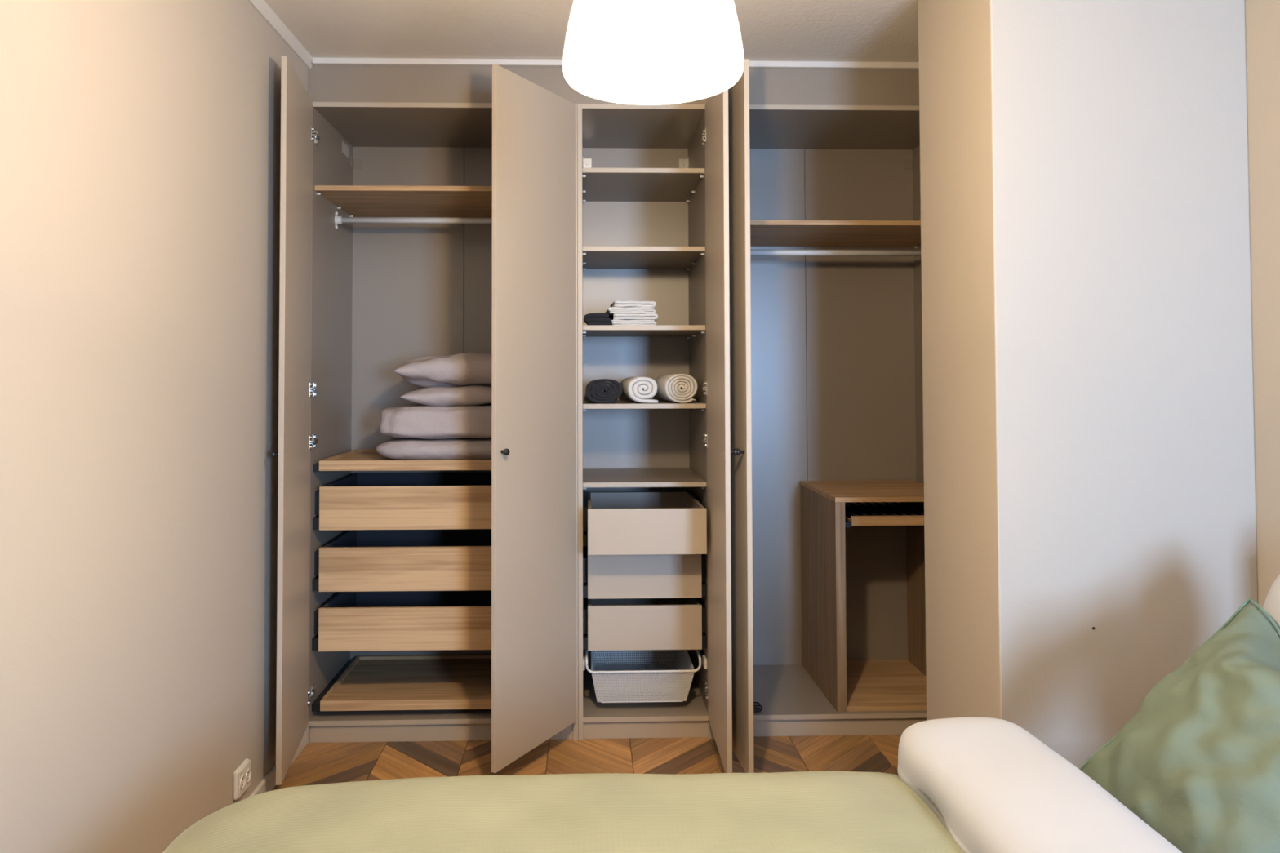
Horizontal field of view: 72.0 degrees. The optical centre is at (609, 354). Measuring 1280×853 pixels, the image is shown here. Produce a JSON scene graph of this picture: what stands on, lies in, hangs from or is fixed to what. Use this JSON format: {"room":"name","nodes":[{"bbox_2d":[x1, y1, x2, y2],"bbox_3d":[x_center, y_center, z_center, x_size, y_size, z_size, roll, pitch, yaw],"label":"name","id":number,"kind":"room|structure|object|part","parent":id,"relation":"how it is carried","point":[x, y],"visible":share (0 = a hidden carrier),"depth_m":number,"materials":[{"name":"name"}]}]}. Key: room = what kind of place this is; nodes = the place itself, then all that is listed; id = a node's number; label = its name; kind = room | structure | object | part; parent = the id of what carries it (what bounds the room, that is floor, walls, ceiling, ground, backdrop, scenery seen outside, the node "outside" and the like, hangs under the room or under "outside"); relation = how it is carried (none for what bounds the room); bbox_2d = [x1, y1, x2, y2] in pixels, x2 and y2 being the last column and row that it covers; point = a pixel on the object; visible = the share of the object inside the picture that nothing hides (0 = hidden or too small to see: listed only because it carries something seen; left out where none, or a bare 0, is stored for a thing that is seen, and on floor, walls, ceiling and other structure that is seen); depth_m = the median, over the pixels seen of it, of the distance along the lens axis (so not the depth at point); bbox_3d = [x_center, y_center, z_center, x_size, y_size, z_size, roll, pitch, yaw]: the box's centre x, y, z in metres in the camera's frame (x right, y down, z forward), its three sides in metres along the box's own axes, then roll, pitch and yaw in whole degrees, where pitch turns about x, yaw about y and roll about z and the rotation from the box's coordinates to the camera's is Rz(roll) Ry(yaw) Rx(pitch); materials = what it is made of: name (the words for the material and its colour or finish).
{"room":"bedroom","nodes":[
{"label":"bedroom","id":0,"kind":"room"},
{"bbox_2d":[0,0,314,852],"bbox_3d":[-1.111,0.112,1.198,0.100,2.532,5.520,0,-2,-2],"label":"wall","id":1,"kind":"structure","parent":0,"point":[140,140],"depth_m":1.99,"materials":[{"name":"beige paint"}]},
{"bbox_2d":[233,758,251,799],"bbox_3d":[-1.088,1.257,2.606,0.022,0.084,0.096,0,-2,-2],"label":"power outlet","id":2,"kind":"object","parent":1,"relation":"attached to","point":[242,774],"visible":1,"depth_m":2.59,"materials":[{"name":"white plastic"}]},
{"bbox_2d":[240,774,245,789],"bbox_3d":[-1.078,1.256,2.585,0.004,0.039,0.039,0,-2,-2],"label":"socket","id":3,"kind":"object","parent":2,"relation":"attached to","point":[242,777],"depth_m":2.59,"materials":[{"name":"grey plastic"}]},
{"bbox_3d":[-1.082,1.257,2.606,0.004,0.076,0.088,0,-2,-2],"label":"plate","id":4,"kind":"part","parent":2,"relation":"part of","materials":[{"name":"white plastic"}]},
{"bbox_2d":[245,768,251,782],"bbox_3d":[-1.079,1.257,2.628,0.004,0.039,0.039,0,-2,-2],"label":"socket","id":5,"kind":"object","parent":2,"relation":"attached to","point":[248,771],"depth_m":2.63,"materials":[{"name":"grey plastic"}]},
{"bbox_2d":[248,728,306,797],"bbox_3d":[-1.043,1.327,0.856,0.014,0.060,4.697,0,-2,-2],"label":"baseboard","id":6,"kind":"structure","parent":1,"relation":"attached to","point":[268,783],"depth_m":2.84,"materials":[{"name":"grey paint"}]},
{"bbox_2d":[247,0,313,69],"bbox_3d":[-1.045,-1.145,0.930,0.022,0.035,4.712,0,-2,-2],"label":"trim","id":7,"kind":"structure","parent":1,"relation":"attached to","point":[261,6],"depth_m":2.95,"materials":[{"name":"grey paint"}]},
{"bbox_2d":[272,734,901,790],"bbox_3d":[0.375,1.423,1.205,3.068,0.120,5.520,0,-2,-2],"label":"floor","id":8,"kind":"structure","parent":0,"point":[317,763],"depth_m":3.08,"materials":[{"name":"brown wood"}]},
{"bbox_2d":[271,55,577,785],"bbox_3d":[-0.620,0.241,3.294,0.999,2.360,1.063,0,-2,-2],"label":"wardrobe","id":9,"kind":"object","parent":8,"relation":"on","point":[389,570],"visible":0.99,"depth_m":3.25,"materials":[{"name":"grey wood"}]},
{"bbox_3d":[-1.054,0.315,2.778,0.026,0.022,0.022,0,-2,-9],"label":"knob","id":10,"kind":"part","parent":9,"relation":"part of","materials":[{"name":"black metal"}]},
{"bbox_3d":[-1.068,0.200,2.993,0.017,2.280,0.487,0,-2,-9],"label":"door","id":11,"kind":"part","parent":9,"relation":"part of","materials":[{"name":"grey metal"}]},
{"bbox_3d":[-1.117,0.248,3.521,0.018,2.360,0.567,0,-2,-2],"label":"panel","id":12,"kind":"part","parent":9,"relation":"part of","materials":[{"name":"beige wood"}]},
{"bbox_3d":[-0.624,1.353,3.505,0.964,0.018,0.567,0,-2,-2],"label":"panel","id":13,"kind":"part","parent":9,"relation":"part of","materials":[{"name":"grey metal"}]},
{"bbox_2d":[311,654,491,711],"bbox_3d":[-0.624,1.300,3.508,0.962,0.041,0.528,0,-2,-2],"label":"tray","id":14,"kind":"object","parent":9,"relation":"on","point":[358,682],"depth_m":3.44,"materials":[{"name":"brown wood"}]},
{"bbox_2d":[313,448,491,471],"bbox_3d":[-0.626,0.420,3.530,0.962,0.042,0.530,0,-2,-2],"label":"shelf","id":15,"kind":"object","parent":9,"relation":"on","point":[335,460],"depth_m":3.27,"materials":[{"name":"brown wood"}]},
{"bbox_3d":[-0.629,-0.923,3.566,0.964,0.018,0.567,0,-2,-2],"label":"panel","id":16,"kind":"part","parent":9,"relation":"part of","materials":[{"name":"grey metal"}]},
{"bbox_2d":[315,190,492,217],"bbox_3d":[-0.629,-0.616,3.569,0.962,0.018,0.540,0,-2,-2],"label":"shelf","id":17,"kind":"object","parent":9,"relation":"attached to","point":[349,203],"depth_m":3.52,"materials":[{"name":"brown wood"}]},
{"bbox_3d":[-0.618,1.014,3.257,0.910,0.157,0.016,0,-2,-2],"label":"drawer","id":18,"kind":"part","parent":9,"relation":"part of","materials":[{"name":"brown wood"}]},
{"bbox_3d":[-0.618,0.794,3.263,0.910,0.161,0.016,0,-2,-2],"label":"drawer","id":19,"kind":"part","parent":9,"relation":"part of","materials":[{"name":"brown wood"}]},
{"bbox_3d":[-0.619,0.568,3.269,0.910,0.160,0.016,0,-2,-2],"label":"drawer","id":20,"kind":"part","parent":9,"relation":"part of","materials":[{"name":"brown wood"}]},
{"bbox_3d":[-0.625,1.019,3.508,0.908,0.147,0.484,0,-2,-2],"label":"drawer","id":21,"kind":"part","parent":9,"relation":"part of","materials":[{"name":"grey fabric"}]},
{"bbox_3d":[-0.882,0.246,3.814,0.493,2.338,0.006,0,-2,-2],"label":"panel","id":22,"kind":"part","parent":9,"relation":"part of","materials":[{"name":"grey metal"}]},
{"bbox_3d":[-0.625,0.799,3.514,0.908,0.151,0.484,0,-2,-2],"label":"drawer","id":23,"kind":"part","parent":9,"relation":"part of","materials":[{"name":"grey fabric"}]},
{"bbox_3d":[-0.626,0.574,3.519,0.908,0.150,0.484,0,-2,-2],"label":"drawer","id":24,"kind":"part","parent":9,"relation":"part of","materials":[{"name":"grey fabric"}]},
{"bbox_3d":[-0.629,-0.546,3.581,0.952,0.025,0.025,0,-2,-2],"label":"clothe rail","id":25,"kind":"part","parent":9,"relation":"part of","materials":[{"name":"white metal"}]},
{"bbox_2d":[375,437,491,459],"bbox_3d":[-0.547,0.369,3.534,0.733,0.086,0.424,0,-2,-2],"label":"duvet","id":26,"kind":"object","parent":9,"relation":"on","point":[400,448],"visible":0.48,"depth_m":3.33,"materials":[{"name":"grey fabric"}]},
{"bbox_2d":[379,403,491,439],"bbox_3d":[-0.537,0.265,3.545,0.724,0.136,0.453,0,-2,-2],"label":"duvet","id":27,"kind":"object","parent":26,"relation":"on","point":[415,420],"visible":0.55,"depth_m":3.33,"materials":[{"name":"grey fabric"}]},
{"bbox_2d":[400,384,491,406],"bbox_3d":[-0.487,0.168,3.546,0.631,0.107,0.398,0,-2,-2],"label":"pillow","id":28,"kind":"object","parent":27,"relation":"on","point":[449,395],"visible":0.44,"depth_m":3.36,"materials":[{"name":"grey fabric"}]},
{"bbox_2d":[393,351,491,387],"bbox_3d":[-0.492,0.068,3.549,0.670,0.157,0.417,0,-2,-2],"label":"pillow","id":29,"kind":"object","parent":28,"relation":"on","point":[469,368],"visible":0.36,"depth_m":3.35,"materials":[{"name":"grey fabric"}]},
{"bbox_3d":[-0.387,0.246,3.829,0.493,2.338,0.006,0,-2,-2],"label":"panel","id":30,"kind":"part","parent":9,"relation":"part of","materials":[{"name":"beige wood"}]},
{"bbox_3d":[-0.340,0.315,2.849,0.026,0.022,0.022,-1,-2,30],"label":"knob","id":31,"kind":"part","parent":9,"relation":"part of","materials":[{"name":"black metal"}]},
{"bbox_3d":[-0.254,0.199,3.046,0.017,2.280,0.487,-1,-2,30],"label":"door","id":32,"kind":"part","parent":9,"relation":"part of","materials":[{"name":"beige wood"}]},
{"bbox_3d":[-0.136,0.246,3.549,0.018,2.360,0.567,0,-2,-2],"label":"panel","id":33,"kind":"part","parent":9,"relation":"part of","materials":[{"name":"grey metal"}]},
{"bbox_2d":[308,66,919,106],"bbox_3d":[0.129,-1.010,3.317,2.498,0.136,0.016,0,-2,-2],"label":"filler panel","id":34,"kind":"object","parent":9,"relation":"on","point":[404,84],"visible":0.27,"depth_m":3.30,"materials":[{"name":"beige wood"}]},
{"bbox_2d":[577,88,737,773],"bbox_3d":[0.133,0.239,3.313,0.522,2.360,1.078,0,-2,-2],"label":"wardrobe","id":35,"kind":"object","parent":8,"relation":"on","point":[655,548],"visible":1,"depth_m":3.33,"materials":[{"name":"beige laminate"}]},
{"bbox_3d":[-0.118,0.246,3.549,0.018,2.360,0.567,0,-2,-2],"label":"panel","id":36,"kind":"part","parent":35,"relation":"part of","materials":[{"name":"beige wood"}]},
{"bbox_2d":[583,313,612,324],"bbox_3d":[-0.046,-0.131,3.426,0.113,0.048,0.136,0,-2,-2],"label":"folded cloth","id":37,"kind":"object","parent":35,"relation":"on","point":[593,318],"visible":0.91,"depth_m":3.36,"materials":[{"name":"grey fabric"}]},
{"bbox_2d":[585,378,622,403],"bbox_3d":[-0.028,0.144,3.514,0.140,0.093,0.342,0,-2,-2],"label":"rolled towel","id":38,"kind":"object","parent":35,"relation":"on","point":[613,390],"visible":1,"depth_m":3.35,"materials":[{"name":"grey fabric"}]},
{"bbox_2d":[611,320,656,324],"bbox_3d":[0.087,-0.118,3.475,0.175,0.025,0.228,0,-2,-3],"label":"folded cloth","id":39,"kind":"object","parent":35,"relation":"on","point":[614,322],"visible":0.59,"depth_m":3.37,"materials":[{"name":"white fabric"}]},
{"bbox_2d":[613,313,657,321],"bbox_3d":[0.100,-0.143,3.480,0.172,0.024,0.227,0,-2,0],"label":"folded cloth","id":40,"kind":"object","parent":39,"relation":"on","point":[616,316],"visible":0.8,"depth_m":3.37,"materials":[{"name":"white fabric"}]},
{"bbox_2d":[604,306,655,316],"bbox_3d":[0.078,-0.167,3.484,0.183,0.024,0.227,0,-2,-4],"label":"folded cloth","id":41,"kind":"object","parent":40,"relation":"on","point":[611,311],"visible":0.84,"depth_m":3.38,"materials":[{"name":"white fabric"}]},
{"bbox_2d":[609,301,656,307],"bbox_3d":[0.089,-0.191,3.489,0.162,0.024,0.227,0,-2,-5],"label":"folded cloth","id":42,"kind":"object","parent":41,"relation":"on","point":[615,304],"visible":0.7,"depth_m":3.38,"materials":[{"name":"white fabric"}]},
{"bbox_3d":[0.115,0.245,3.842,0.489,2.338,0.006,0,-2,-2],"label":"panel","id":43,"kind":"part","parent":35,"relation":"part of","materials":[{"name":"beige wood"}]},
{"bbox_2d":[620,377,657,403],"bbox_3d":[0.112,0.140,3.522,0.115,0.100,0.362,0,-2,-5],"label":"rolled towel","id":44,"kind":"object","parent":35,"relation":"on","point":[639,389],"visible":0.98,"depth_m":3.35,"materials":[{"name":"white fabric"}]},
{"bbox_2d":[582,400,702,404],"bbox_3d":[0.123,0.201,3.568,0.462,0.018,0.540,0,-2,-2],"label":"shelf","id":45,"kind":"object","parent":35,"relation":"attached to","point":[584,402],"depth_m":3.44,"materials":[{"name":"beige wood"}]},
{"bbox_3d":[0.120,-0.924,3.587,0.464,0.018,0.567,0,-2,-2],"label":"panel","id":46,"kind":"part","parent":35,"relation":"part of","materials":[{"name":"beige wood"}]},
{"bbox_2d":[582,251,704,269],"bbox_3d":[0.121,-0.391,3.584,0.462,0.018,0.540,0,-2,-2],"label":"shelf","id":47,"kind":"object","parent":35,"relation":"attached to","point":[591,260],"depth_m":3.56,"materials":[{"name":"beige wood"}]},
{"bbox_2d":[582,172,704,201],"bbox_3d":[0.120,-0.688,3.592,0.462,0.018,0.540,0,-2,-2],"label":"shelf","id":48,"kind":"object","parent":35,"relation":"attached to","point":[597,186],"depth_m":3.56,"materials":[{"name":"beige wood"}]},
{"bbox_2d":[582,467,705,482],"bbox_3d":[0.123,0.494,3.561,0.462,0.018,0.540,0,-2,-2],"label":"shelf","id":49,"kind":"object","parent":35,"relation":"attached to","point":[589,474],"depth_m":3.53,"materials":[{"name":"beige wood"}]},
{"bbox_2d":[582,329,705,337],"bbox_3d":[0.122,-0.094,3.576,0.462,0.018,0.540,0,-2,-2],"label":"shelf","id":50,"kind":"object","parent":35,"relation":"attached to","point":[586,333],"depth_m":3.55,"materials":[{"name":"beige wood"}]},
{"bbox_3d":[0.124,1.023,3.529,0.423,0.153,0.484,0,-2,-2],"label":"drawer","id":51,"kind":"part","parent":35,"relation":"part of","materials":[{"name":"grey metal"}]},
{"bbox_3d":[0.131,1.017,3.278,0.425,0.163,0.016,0,-2,-2],"label":"drawer","id":52,"kind":"part","parent":35,"relation":"part of","materials":[{"name":"beige wood"}]},
{"bbox_3d":[0.130,0.825,3.284,0.425,0.165,0.016,0,-2,-2],"label":"drawer","id":53,"kind":"part","parent":35,"relation":"part of","materials":[{"name":"beige wood"}]},
{"bbox_2d":[582,649,706,702],"bbox_3d":[0.126,1.224,3.523,0.463,0.178,0.493,0,-2,-2],"label":"basket","id":54,"kind":"object","parent":35,"relation":"on","point":[664,688],"depth_m":3.31,"materials":[{"name":"white metal"}]},
{"bbox_3d":[0.126,1.352,3.526,0.464,0.018,0.567,0,-2,-2],"label":"panel","id":55,"kind":"part","parent":35,"relation":"part of","materials":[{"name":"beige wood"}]},
{"bbox_3d":[0.127,0.638,3.394,0.423,0.152,0.484,0,-2,-2],"label":"drawer","id":56,"kind":"part","parent":35,"relation":"part of","materials":[{"name":"beige wood"}]},
{"bbox_3d":[0.134,0.632,3.144,0.425,0.162,0.016,0,-2,-2],"label":"drawer","id":57,"kind":"part","parent":35,"relation":"part of","materials":[{"name":"beige wood"}]},
{"bbox_2d":[654,373,697,403],"bbox_3d":[0.257,0.134,3.521,0.126,0.113,0.343,0,-2,-6],"label":"rolled towel","id":58,"kind":"object","parent":35,"relation":"on","point":[676,388],"visible":0.98,"depth_m":3.36,"materials":[{"name":"white fabric"}]},
{"bbox_3d":[0.364,0.246,3.562,0.018,2.360,0.567,0,-2,-2],"label":"panel","id":59,"kind":"part","parent":35,"relation":"part of","materials":[{"name":"beige wood"}]},
{"bbox_3d":[0.371,0.197,3.032,0.017,2.280,0.487,0,-2,-1],"label":"door","id":60,"kind":"part","parent":35,"relation":"part of","materials":[{"name":"beige wood"}]},
{"bbox_3d":[0.395,0.313,2.818,0.026,0.022,0.022,0,-2,-1],"label":"knob","id":61,"kind":"part","parent":35,"relation":"part of","materials":[{"name":"black metal"}]},
{"bbox_2d":[713,58,926,773],"bbox_3d":[0.879,0.238,3.335,0.999,2.360,1.065,0,-2,-2],"label":"wardrobe","id":62,"kind":"object","parent":8,"relation":"on","point":[855,397],"visible":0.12,"depth_m":3.85,"materials":[{"name":"beige laminate"}]},
{"bbox_3d":[0.418,0.313,2.818,0.026,0.022,0.022,0,-2,-6],"label":"knob","id":63,"kind":"part","parent":62,"relation":"part of","materials":[{"name":"black metal"}]},
{"bbox_3d":[0.418,0.197,3.034,0.017,2.280,0.487,0,-2,-6],"label":"door","id":64,"kind":"part","parent":62,"relation":"part of","materials":[{"name":"beige wood"}]},
{"bbox_2d":[753,702,762,712],"bbox_3d":[0.523,1.327,3.306,0.108,0.016,0.092,0,-2,-2],"label":"hinge","id":65,"kind":"object","parent":62,"relation":"in","point":[755,707],"visible":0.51,"depth_m":3.30,"materials":[{"name":"black plastic"}]},
{"bbox_3d":[0.617,0.244,3.856,0.493,2.338,0.006,0,-2,-2],"label":"panel","id":66,"kind":"part","parent":62,"relation":"part of","materials":[{"name":"grey metal"}]},
{"bbox_3d":[0.870,-0.926,3.608,0.964,0.018,0.567,0,-2,-2],"label":"panel","id":67,"kind":"part","parent":62,"relation":"part of","materials":[{"name":"beige wood"}]},
{"bbox_2d":[750,225,920,246],"bbox_3d":[0.871,-0.493,3.608,0.962,0.018,0.540,0,-2,-2],"label":"shelf","id":68,"kind":"object","parent":62,"relation":"attached to","point":[760,235],"depth_m":3.59,"materials":[{"name":"brown wood"}]},
{"bbox_3d":[0.871,-0.417,3.610,0.952,0.025,0.025,0,-2,-2],"label":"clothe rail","id":69,"kind":"part","parent":62,"relation":"part of","materials":[{"name":"white metal"}]},
{"bbox_3d":[0.875,1.350,3.547,0.964,0.018,0.567,0,-2,-2],"label":"panel","id":70,"kind":"part","parent":62,"relation":"part of","materials":[{"name":"beige wood"}]},
{"bbox_3d":[1.112,0.243,3.872,0.493,2.338,0.006,0,-2,-2],"label":"panel","id":71,"kind":"part","parent":62,"relation":"part of","materials":[{"name":"beige wood"}]},
{"bbox_2d":[800,480,926,711],"bbox_3d":[1.090,0.942,3.571,0.500,0.798,0.542,0,-2,-2],"label":"base cabinet","id":72,"kind":"object","parent":62,"relation":"on","point":[863,542],"visible":0.74,"depth_m":3.67,"materials":[{"name":"brown wood"}]},
{"bbox_3d":[0.859,0.952,3.560,0.037,0.779,0.535,0,-2,-2],"label":"panel","id":73,"kind":"part","parent":72,"relation":"part of","materials":[{"name":"brown wood"}]},
{"bbox_3d":[0.939,0.622,3.554,0.010,0.010,0.440,0,-2,-2],"label":"hanger rod","id":74,"kind":"part","parent":72,"relation":"part of","materials":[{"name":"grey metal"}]},
{"bbox_3d":[1.083,0.950,3.838,0.498,0.797,0.006,0,-2,-2],"label":"panel","id":75,"kind":"part","parent":72,"relation":"part of","materials":[{"name":"brown wood"}]},
{"bbox_3d":[0.977,0.622,3.555,0.010,0.010,0.440,0,-2,-2],"label":"hanger rod","id":76,"kind":"part","parent":72,"relation":"part of","materials":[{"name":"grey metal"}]},
{"bbox_3d":[1.015,0.622,3.556,0.010,0.010,0.440,0,-2,-2],"label":"hanger rod","id":77,"kind":"part","parent":72,"relation":"part of","materials":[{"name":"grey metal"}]},
{"bbox_3d":[1.089,0.553,3.578,0.500,0.018,0.535,0,-2,-2],"label":"panel","id":78,"kind":"part","parent":72,"relation":"part of","materials":[{"name":"brown wood"}]},
{"bbox_3d":[1.053,0.622,3.557,0.010,0.010,0.440,0,-2,-2],"label":"hanger rod","id":79,"kind":"part","parent":72,"relation":"part of","materials":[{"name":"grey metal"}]},
{"bbox_3d":[1.091,0.622,3.558,0.010,0.010,0.440,0,-2,-2],"label":"hanger rod","id":80,"kind":"part","parent":72,"relation":"part of","materials":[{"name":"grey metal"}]},
{"bbox_2d":[844,505,919,518],"bbox_3d":[1.090,0.644,3.561,0.346,0.005,0.453,0,-2,-2],"label":"tray","id":81,"kind":"object","parent":72,"relation":"on","point":[847,515],"depth_m":3.57,"materials":[{"name":"brown wood"}]},
{"bbox_3d":[1.092,1.332,3.559,0.426,0.018,0.531,0,-2,-2],"label":"panel","id":82,"kind":"part","parent":72,"relation":"part of","materials":[{"name":"brown wood"}]},
{"bbox_3d":[1.129,0.622,3.559,0.010,0.010,0.440,0,-2,-2],"label":"hanger rod","id":83,"kind":"part","parent":72,"relation":"part of","materials":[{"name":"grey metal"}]},
{"bbox_3d":[1.167,0.622,3.560,0.010,0.010,0.440,0,-2,-2],"label":"hanger rod","id":84,"kind":"part","parent":72,"relation":"part of","materials":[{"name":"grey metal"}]},
{"bbox_3d":[1.205,0.622,3.561,0.010,0.010,0.440,0,-2,-2],"label":"hanger rod","id":85,"kind":"part","parent":72,"relation":"part of","materials":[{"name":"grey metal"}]},
{"bbox_3d":[1.243,0.622,3.562,0.010,0.010,0.440,0,-2,-2],"label":"hanger rod","id":86,"kind":"part","parent":72,"relation":"part of","materials":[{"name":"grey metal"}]},
{"bbox_3d":[1.322,0.951,3.573,0.036,0.779,0.535,0,-2,-2],"label":"panel","id":87,"kind":"part","parent":72,"relation":"part of","materials":[{"name":"brown wood"}]},
{"bbox_3d":[1.363,0.244,3.591,0.018,2.360,0.567,0,-2,-2],"label":"panel","id":88,"kind":"part","parent":62,"relation":"part of","materials":[{"name":"beige wood"}]},
{"bbox_3d":[0.521,0.866,0.984,2.350,0.980,1.640,0,-2,-2],"label":"bed","id":89,"kind":"object","parent":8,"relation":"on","visible":0},
{"bbox_2d":[162,770,964,852],"bbox_3d":[-0.086,0.971,0.970,1.451,0.381,1.691,0,-2,-2],"label":"bedspread","id":90,"kind":"object","parent":89,"relation":"on","point":[827,811],"visible":0.99,"depth_m":1.53,"materials":[{"name":"green fabric"}]},
{"bbox_2d":[897,716,1182,852],"bbox_3d":[0.710,0.772,1.037,0.271,0.160,1.529,0,-2,-2],"label":"armrest","id":91,"kind":"object","parent":89,"relation":"on","point":[993,785],"visible":0.98,"depth_m":1.45,"materials":[{"name":"white fabric"}]},
{"bbox_2d":[1079,597,1279,852],"bbox_3d":[1.121,0.684,1.541,0.399,0.386,0.506,0,-2,-2],"label":"cushion","id":92,"kind":"object","parent":89,"relation":"on","point":[1198,761],"visible":0.91,"depth_m":1.52,"materials":[{"name":"green fabric"}]},
{"bbox_2d":[1261,573,1279,636],"bbox_3d":[1.374,0.635,1.549,0.279,0.418,0.628,0,-2,1],"label":"pillow","id":93,"kind":"object","parent":89,"relation":"on","point":[1272,603],"visible":0.08,"depth_m":1.79,"materials":[{"name":"grey fabric"}]},
{"bbox_2d":[264,0,919,62],"bbox_3d":[0.312,-1.216,1.274,2.955,0.120,5.520,0,-2,-2],"label":"ceiling","id":94,"kind":"structure","parent":0,"point":[771,30],"depth_m":2.98,"materials":[{"name":"beige paint"}]},
{"bbox_2d":[563,0,743,105],"bbox_3d":[0.072,-0.808,1.496,0.304,0.682,0.304,0,-2,-2],"label":"pendant lamp","id":95,"kind":"object","parent":94,"relation":"hanging from","point":[646,52],"visible":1,"depth_m":1.41,"materials":[{"name":"white"}]},
{"bbox_2d":[566,45,740,98],"bbox_3d":[0.073,-0.480,1.488,0.298,0.001,0.298,0,-2,-2],"label":"diffuser","id":96,"kind":"object","parent":95,"relation":"attached to","point":[640,72],"depth_m":1.49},
{"bbox_2d":[311,57,919,70],"bbox_3d":[0.265,-1.090,3.306,2.735,0.023,0.034,0,-2,-2],"label":"trim","id":97,"kind":"structure","parent":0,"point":[317,61],"depth_m":3.28,"materials":[{"name":"grey paint"}]},
{"bbox_2d":[918,0,1257,768],"bbox_3d":[1.320,0.141,2.509,0.675,2.532,0.494,0,-2,-2],"label":"wall partition","id":98,"kind":"structure","parent":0,"point":[1089,437],"depth_m":2.27,"materials":[{"name":"beige paint"}]},
{"bbox_2d":[1244,0,1279,612],"bbox_3d":[1.742,0.107,1.278,0.100,2.532,5.520,0,-2,-2],"label":"wall","id":99,"kind":"structure","parent":0,"point":[1262,17],"depth_m":2.23,"materials":[{"name":"beige paint"}]}
]}

